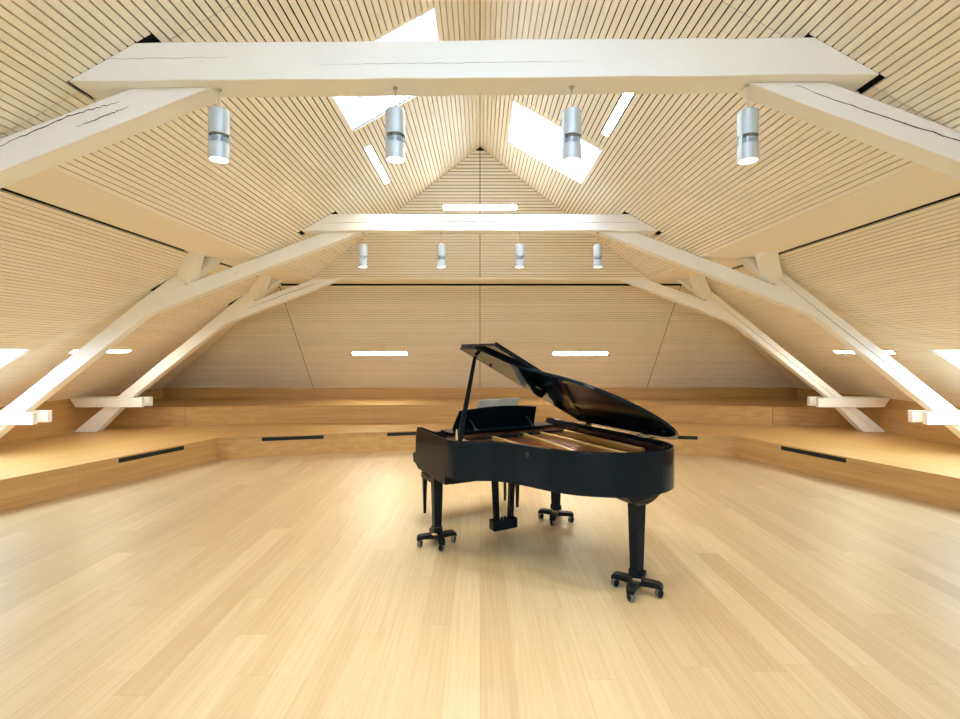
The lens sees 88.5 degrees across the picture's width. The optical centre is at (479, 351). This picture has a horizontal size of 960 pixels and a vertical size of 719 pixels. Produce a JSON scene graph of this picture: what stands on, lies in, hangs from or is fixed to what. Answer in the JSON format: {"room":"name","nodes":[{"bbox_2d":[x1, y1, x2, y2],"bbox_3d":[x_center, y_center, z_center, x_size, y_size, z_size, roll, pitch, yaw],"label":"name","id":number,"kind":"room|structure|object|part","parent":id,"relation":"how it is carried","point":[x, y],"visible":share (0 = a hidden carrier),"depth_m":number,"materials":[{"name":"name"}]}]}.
{"room":"music room","nodes":[
{"label":"music room","id":0,"kind":"room"},
{"bbox_2d":[0,388,163,446],"bbox_3d":[-6.848,1.228,2.340,0.100,0.921,16.680,0,0,0],"label":"wall","id":1,"kind":"structure","parent":0,"point":[66,418],"depth_m":7.94,"materials":[{"name":"brown wood"}]},
{"bbox_2d":[0,450,959,718],"bbox_3d":[0.000,1.738,2.340,14.196,0.100,17.080,0,0,0],"label":"floor","id":2,"kind":"structure","parent":0,"point":[301,586],"depth_m":3.31,"materials":[{"name":"brown wood"}]},
{"bbox_2d":[417,527,456,551],"bbox_3d":[-0.376,1.628,4.298,0.280,0.119,0.280,0,0,25],"label":"base","id":3,"kind":"object","parent":2,"relation":"on","point":[439,538],"visible":0.89,"depth_m":4.24,"materials":[{"name":"black metal"}]},
{"bbox_3d":[-0.478,1.607,4.261,0.136,0.047,0.074,0,0,-20],"label":"arm","id":4,"kind":"part","parent":3,"relation":"part of","materials":[{"name":"black metal"}]},
{"bbox_3d":[-0.340,1.607,4.197,0.074,0.047,0.136,0,0,-20],"label":"arm","id":5,"kind":"part","parent":3,"relation":"part of","materials":[{"name":"black metal"}]},
{"bbox_3d":[-0.275,1.607,4.335,0.136,0.047,0.074,0,0,-20],"label":"arm","id":6,"kind":"part","parent":3,"relation":"part of","materials":[{"name":"black metal"}]},
{"bbox_2d":[421,471,519,512],"bbox_3d":[-0.086,1.446,5.235,1.022,0.485,0.334,0,0,-27],"label":"piano bench","id":7,"kind":"object","parent":2,"relation":"on","point":[425,477],"visible":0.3,"depth_m":5.13,"materials":[{"name":"black paint"}]},
{"bbox_3d":[-0.577,1.500,5.137,0.044,0.375,0.044,0,0,-27],"label":"leg","id":8,"kind":"part","parent":7,"relation":"part of","materials":[{"name":"black paint"}]},
{"bbox_3d":[0.279,1.500,5.577,0.044,0.375,0.044,0,0,-27],"label":"leg","id":9,"kind":"part","parent":7,"relation":"part of","materials":[{"name":"black paint"}]},
{"bbox_3d":[0.404,1.500,5.334,0.044,0.375,0.044,0,0,-27],"label":"leg","id":10,"kind":"part","parent":7,"relation":"part of","materials":[{"name":"black paint"}]},
{"bbox_2d":[0,422,959,510],"bbox_3d":[0.000,1.520,5.539,13.686,0.336,10.078,0,0,0],"label":"platform","id":11,"kind":"object","parent":2,"relation":"on","point":[43,469],"visible":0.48,"depth_m":7.16,"materials":[{"name":"brown wood"}]},
{"bbox_2d":[0,37,959,188],"bbox_3d":[0.000,-0.198,2.716,13.728,3.096,0.610,0,0,0],"label":"roof truss","id":12,"kind":"object","parent":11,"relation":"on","point":[144,86],"visible":1,"depth_m":2.75,"materials":[{"name":"grey wood"}]},
{"bbox_2d":[208,88,229,162],"bbox_3d":[-1.501,-1.304,2.833,0.112,0.408,0.112,0,0,0],"label":"pendant spotlight","id":13,"kind":"object","parent":12,"relation":"hanging from","point":[218,117],"visible":1,"depth_m":2.79,"materials":[{"name":"silver metal"}]},
{"bbox_2d":[209,132,228,143],"bbox_3d":[-1.501,-1.221,2.833,0.107,0.060,0.106,0,0,0],"label":"ring","id":14,"kind":"object","parent":13,"relation":"in","point":[215,137],"depth_m":2.80,"materials":[{"name":"silver metal"}]},
{"bbox_2d":[385,86,404,162],"bbox_3d":[-0.487,-1.308,2.833,0.112,0.417,0.112,0,0,0],"label":"pendant spotlight","id":15,"kind":"object","parent":12,"relation":"hanging from","point":[394,115],"visible":1,"depth_m":2.79,"materials":[{"name":"silver metal"}]},
{"bbox_2d":[387,132,404,142],"bbox_3d":[-0.487,-1.221,2.833,0.107,0.060,0.106,0,0,0],"label":"ring","id":16,"kind":"object","parent":15,"relation":"in","point":[392,137],"depth_m":2.80,"materials":[{"name":"silver metal"}]},
{"bbox_2d":[562,85,581,164],"bbox_3d":[0.527,-1.310,2.833,0.112,0.432,0.112,0,0,0],"label":"pendant spotlight","id":17,"kind":"object","parent":12,"relation":"hanging from","point":[571,116],"visible":1,"depth_m":2.79,"materials":[{"name":"silver metal"}]},
{"bbox_2d":[565,133,580,142],"bbox_3d":[0.527,-1.215,2.833,0.107,0.060,0.106,0,0,0],"label":"ring","id":18,"kind":"object","parent":17,"relation":"in","point":[569,137],"depth_m":2.80,"materials":[{"name":"silver metal"}]},
{"bbox_2d":[737,83,758,164],"bbox_3d":[1.541,-1.314,2.833,0.112,0.440,0.112,0,0,0],"label":"pendant spotlight","id":19,"kind":"object","parent":12,"relation":"hanging from","point":[747,118],"visible":1,"depth_m":2.79,"materials":[{"name":"silver metal"}]},
{"bbox_2d":[737,133,757,145],"bbox_3d":[1.541,-1.215,2.833,0.107,0.060,0.106,0,0,0],"label":"ring","id":20,"kind":"object","parent":19,"relation":"in","point":[744,139],"depth_m":2.80,"materials":[{"name":"silver metal"}]},
{"bbox_2d":[0,214,959,437],"bbox_3d":[0.000,-0.191,6.193,13.728,3.082,0.610,0,0,0],"label":"roof truss","id":21,"kind":"object","parent":11,"relation":"on","point":[774,286],"visible":0.98,"depth_m":6.29,"materials":[{"name":"grey wood"}]},
{"bbox_2d":[358,232,367,267],"bbox_3d":[-1.500,-1.298,6.310,0.112,0.445,0.112,0,0,0],"label":"pendant spotlight","id":22,"kind":"object","parent":21,"relation":"hanging from","point":[362,248],"visible":1,"depth_m":6.26,"materials":[{"name":"silver metal"}]},
{"bbox_2d":[437,232,445,267],"bbox_3d":[-0.496,-1.298,6.310,0.112,0.445,0.112,0,0,0],"label":"pendant spotlight","id":23,"kind":"object","parent":21,"relation":"hanging from","point":[441,248],"visible":1,"depth_m":6.26,"materials":[{"name":"silver metal"}]},
{"bbox_2d":[515,232,523,267],"bbox_3d":[0.506,-1.298,6.310,0.112,0.445,0.112,0,0,0],"label":"pendant spotlight","id":24,"kind":"object","parent":21,"relation":"hanging from","point":[519,248],"visible":1,"depth_m":6.27,"materials":[{"name":"silver metal"}]},
{"bbox_2d":[593,232,601,267],"bbox_3d":[1.510,-1.298,6.310,0.112,0.445,0.112,0,0,0],"label":"pendant spotlight","id":25,"kind":"object","parent":21,"relation":"hanging from","point":[597,248],"visible":1,"depth_m":6.27,"materials":[{"name":"silver metal"}]},
{"bbox_2d":[70,275,889,431],"bbox_3d":[0.000,0.012,8.128,13.572,2.677,0.610,0,0,0],"label":"roof truss","id":26,"kind":"object","parent":11,"relation":"on","point":[706,301],"visible":0.98,"depth_m":8.22,"materials":[{"name":"grey wood"}]},
{"bbox_2d":[98,399,862,426],"bbox_3d":[0.001,1.184,9.644,13.590,0.336,1.848,0,0,0],"label":"platform","id":27,"kind":"object","parent":11,"relation":"on","point":[163,412],"visible":0.77,"depth_m":9.26,"materials":[{"name":"brown wood"}]},
{"bbox_2d":[538,506,573,525],"bbox_3d":[0.754,1.628,4.897,0.280,0.119,0.280,0,0,-25],"label":"base","id":28,"kind":"object","parent":2,"relation":"on","point":[553,515],"visible":0.94,"depth_m":4.84,"materials":[{"name":"black metal"}]},
{"bbox_3d":[0.652,1.607,4.934,0.136,0.047,0.074,0,0,20],"label":"arm","id":29,"kind":"part","parent":28,"relation":"part of","materials":[{"name":"black metal"}]},
{"bbox_2d":[413,342,678,578],"bbox_3d":[0.482,0.781,4.048,1.499,1.697,1.906,0,0,-27],"label":"grand piano","id":30,"kind":"object","parent":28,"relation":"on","point":[495,444],"visible":1,"depth_m":3.74,"materials":[{"name":"black paint"}]},
{"bbox_3d":[-0.376,1.321,4.298,0.088,0.530,0.088,0,0,-27],"label":"leg","id":31,"kind":"part","parent":30,"relation":"part of","materials":[{"name":"black paint"}]},
{"bbox_2d":[441,422,553,433],"bbox_3d":[0.177,0.707,4.566,1.080,0.010,0.220,0,0,-27],"label":"piano keyboard","id":32,"kind":"object","parent":30,"relation":"attached to","point":[501,425],"depth_m":4.55,"materials":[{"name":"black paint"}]},
{"bbox_2d":[477,398,518,407],"bbox_3d":[0.147,0.566,4.604,0.430,0.259,0.142,0,0,-27],"label":"sheet music","id":33,"kind":"object","parent":30,"relation":"on","point":[506,401],"visible":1,"depth_m":4.56,"materials":[{"name":"white paper"}]},
{"bbox_3d":[0.186,1.293,4.521,0.007,0.490,0.007,0,0,40],"label":"pedal rod","id":34,"kind":"part","parent":30,"relation":"part of","materials":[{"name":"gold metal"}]},
{"bbox_3d":[0.216,1.294,4.536,0.246,0.477,0.050,0,0,-27],"label":"lyre post","id":35,"kind":"part","parent":30,"relation":"part of","materials":[{"name":"black paint"}]},
{"bbox_3d":[0.216,1.293,4.536,0.007,0.490,0.007,0,0,40],"label":"pedal rod","id":36,"kind":"part","parent":30,"relation":"part of","materials":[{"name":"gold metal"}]},
{"bbox_3d":[0.245,1.293,4.551,0.007,0.490,0.007,0,0,-5],"label":"pedal rod","id":37,"kind":"part","parent":30,"relation":"part of","materials":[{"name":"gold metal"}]},
{"bbox_3d":[0.754,1.321,4.897,0.090,0.530,0.090,0,0,-27],"label":"leg","id":38,"kind":"part","parent":30,"relation":"part of","materials":[{"name":"black paint"}]},
{"bbox_3d":[0.702,0.323,3.811,1.297,0.718,1.284,0,0,-27],"label":"lid","id":39,"kind":"part","parent":30,"relation":"part of","materials":[{"name":"black paint"}]},
{"bbox_3d":[1.097,1.326,3.449,0.090,0.520,0.090,0,0,-27],"label":"leg","id":40,"kind":"part","parent":30,"relation":"part of","materials":[{"name":"black paint"}]},
{"bbox_3d":[0.717,1.607,4.796,0.074,0.047,0.136,0,0,20],"label":"arm","id":41,"kind":"part","parent":28,"relation":"part of","materials":[{"name":"black metal"}]},
{"bbox_3d":[0.855,1.607,4.860,0.136,0.047,0.074,0,0,20],"label":"arm","id":42,"kind":"part","parent":28,"relation":"part of","materials":[{"name":"black metal"}]},
{"bbox_2d":[611,570,663,601],"bbox_3d":[1.097,1.628,3.449,0.280,0.119,0.280,0,0,-13],"label":"base","id":43,"kind":"object","parent":2,"relation":"on","point":[633,584],"visible":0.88,"depth_m":3.38,"materials":[{"name":"black metal"}]},
{"bbox_3d":[1.006,1.607,3.506,0.136,0.047,0.074,0,0,32],"label":"arm","id":44,"kind":"part","parent":43,"relation":"part of","materials":[{"name":"black metal"}]},
{"bbox_3d":[1.040,1.607,3.357,0.074,0.047,0.136,0,0,32],"label":"arm","id":45,"kind":"part","parent":43,"relation":"part of","materials":[{"name":"black metal"}]},
{"bbox_3d":[1.189,1.607,3.392,0.136,0.047,0.074,0,0,32],"label":"arm","id":46,"kind":"part","parent":43,"relation":"part of","materials":[{"name":"black metal"}]},
{"bbox_2d":[0,0,959,406],"bbox_3d":[0.001,-1.007,2.383,13.959,3.691,16.766,0,0,0],"label":"ceiling","id":47,"kind":"structure","parent":0,"point":[66,276],"depth_m":4.49,"materials":[{"name":"beige wood"}]},
{"bbox_2d":[0,349,29,366],"bbox_3d":[-6.051,0.159,5.140,1.231,0.904,1.740,0,0,0],"label":"window","id":48,"kind":"structure","parent":47,"relation":"attached to","point":[4,353],"depth_m":5.98,"materials":[{"name":"white glass"}]},
{"bbox_2d":[70,349,131,352],"bbox_3d":[-5.512,-0.012,7.188,0.086,0.073,1.102,0,0,0],"label":"strip light","id":49,"kind":"object","parent":47,"relation":"attached to","point":[74,350],"visible":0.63,"depth_m":7.45,"materials":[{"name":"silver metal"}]},
{"bbox_2d":[3,168,309,283],"bbox_3d":[-3.165,-1.215,1.379,0.676,0.030,14.757,0,0,0],"label":"ceiling beam","id":50,"kind":"structure","parent":47,"relation":"attached to","point":[50,186],"depth_m":4.39,"materials":[{"name":"white wood"}]},
{"bbox_2d":[365,144,389,183],"bbox_3d":[-1.184,-2.153,5.698,0.086,0.072,1.102,0,0,0],"label":"strip light","id":51,"kind":"object","parent":47,"relation":"attached to","point":[368,149],"visible":0.87,"depth_m":5.62,"materials":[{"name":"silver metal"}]},
{"bbox_2d":[333,2,438,131],"bbox_3d":[-0.858,-2.489,4.235,1.068,0.780,1.050,0,0,0],"label":"window","id":52,"kind":"structure","parent":47,"relation":"attached to","point":[354,109],"depth_m":4.73,"materials":[{"name":"white glass"}]},
{"bbox_3d":[-0.918,-2.596,4.235,0.894,0.536,0.990,0,0,0],"label":"frame","id":53,"kind":"part","parent":52,"relation":"part of","materials":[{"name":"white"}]},
{"bbox_2d":[508,100,603,183],"bbox_3d":[0.879,-2.477,5.635,1.111,0.804,1.070,0,0,0],"label":"window","id":54,"kind":"structure","parent":47,"relation":"attached to","point":[550,149],"depth_m":6.14,"materials":[{"name":"white glass"}]},
{"bbox_3d":[0.940,-2.584,5.635,0.938,0.560,1.010,0,0,0],"label":"frame","id":55,"kind":"part","parent":54,"relation":"part of","materials":[{"name":"white"}]},
{"bbox_2d":[602,93,633,136],"bbox_3d":[1.228,-2.129,4.263,0.086,0.072,1.102,0,0,0],"label":"strip light","id":56,"kind":"object","parent":47,"relation":"attached to","point":[623,102],"visible":0.59,"depth_m":4.38,"materials":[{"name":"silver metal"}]},
{"bbox_2d":[650,164,959,282],"bbox_3d":[3.233,-1.215,1.379,0.813,0.030,14.757,0,0,0],"label":"ceiling beam","id":57,"kind":"structure","parent":47,"relation":"attached to","point":[918,185],"depth_m":4.32,"materials":[{"name":"white wood"}]},
{"bbox_2d":[833,350,854,353],"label":"strip light","id":58,"kind":"object","parent":47,"relation":"attached to","point":[851,352],"depth_m":7.54,"materials":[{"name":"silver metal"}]},
{"bbox_2d":[834,351,893,352],"bbox_3d":[5.579,0.007,7.188,0.069,0.049,1.090,0,0,0],"label":"diffuser","id":59,"kind":"object","parent":58,"relation":"attached to","point":[834,351],"depth_m":7.46,"materials":[{"name":"plastic"}]},
{"bbox_2d":[883,350,894,353],"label":"strip light","id":60,"kind":"object","parent":47,"relation":"attached to","point":[886,351],"depth_m":6.72,"materials":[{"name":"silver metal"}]},
{"bbox_2d":[932,350,959,367],"bbox_3d":[6.120,0.180,5.170,1.224,0.921,1.800,0,0,0],"label":"window","id":61,"kind":"structure","parent":47,"relation":"attached to","point":[955,354],"depth_m":6.04,"materials":[{"name":"white glass"}]},
{"bbox_2d":[164,147,795,387],"bbox_3d":[0.000,-1.000,8.746,14.300,3.798,4.024,0,0,0],"label":"wall","id":62,"kind":"structure","parent":0,"point":[650,340],"depth_m":9.36,"materials":[{"name":"beige wood"}]},
{"bbox_2d":[352,352,406,354],"bbox_3d":[-2.018,0.035,9.918,1.100,0.085,0.083,0,0,0],"label":"strip light","id":63,"kind":"object","parent":62,"relation":"attached to","point":[353,353],"visible":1,"depth_m":9.91,"materials":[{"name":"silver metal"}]},
{"bbox_2d":[443,204,516,209],"bbox_3d":[0.000,-2.159,7.371,1.102,0.084,0.082,0,0,0],"label":"strip light","id":64,"kind":"object","parent":62,"relation":"attached to","point":[445,206],"visible":1,"depth_m":7.36,"materials":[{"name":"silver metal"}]},
{"bbox_2d":[284,279,679,283],"bbox_3d":[0.069,-1.215,8.493,7.143,0.030,0.527,0,0,0],"label":"trim","id":65,"kind":"structure","parent":62,"relation":"attached to","point":[342,281],"depth_m":8.48,"materials":[{"name":"white wood"}]},
{"bbox_2d":[553,352,607,354],"bbox_3d":[2.018,0.035,9.918,1.100,0.085,0.083,0,0,0],"label":"strip light","id":66,"kind":"object","parent":62,"relation":"attached to","point":[554,353],"visible":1,"depth_m":9.91,"materials":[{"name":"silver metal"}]},
{"bbox_2d":[164,388,795,398],"bbox_3d":[0.000,1.212,10.645,13.596,0.951,0.130,0,0,0],"label":"raised step","id":67,"kind":"structure","parent":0,"point":[169,393],"depth_m":10.58,"materials":[{"name":"brown wood"}]},
{"bbox_2d":[796,388,959,446],"bbox_3d":[6.848,1.228,2.340,0.100,0.921,16.680,0,0,0],"label":"wall","id":68,"kind":"structure","parent":0,"point":[892,418],"depth_m":7.92,"materials":[{"name":"brown wood"}]}
]}

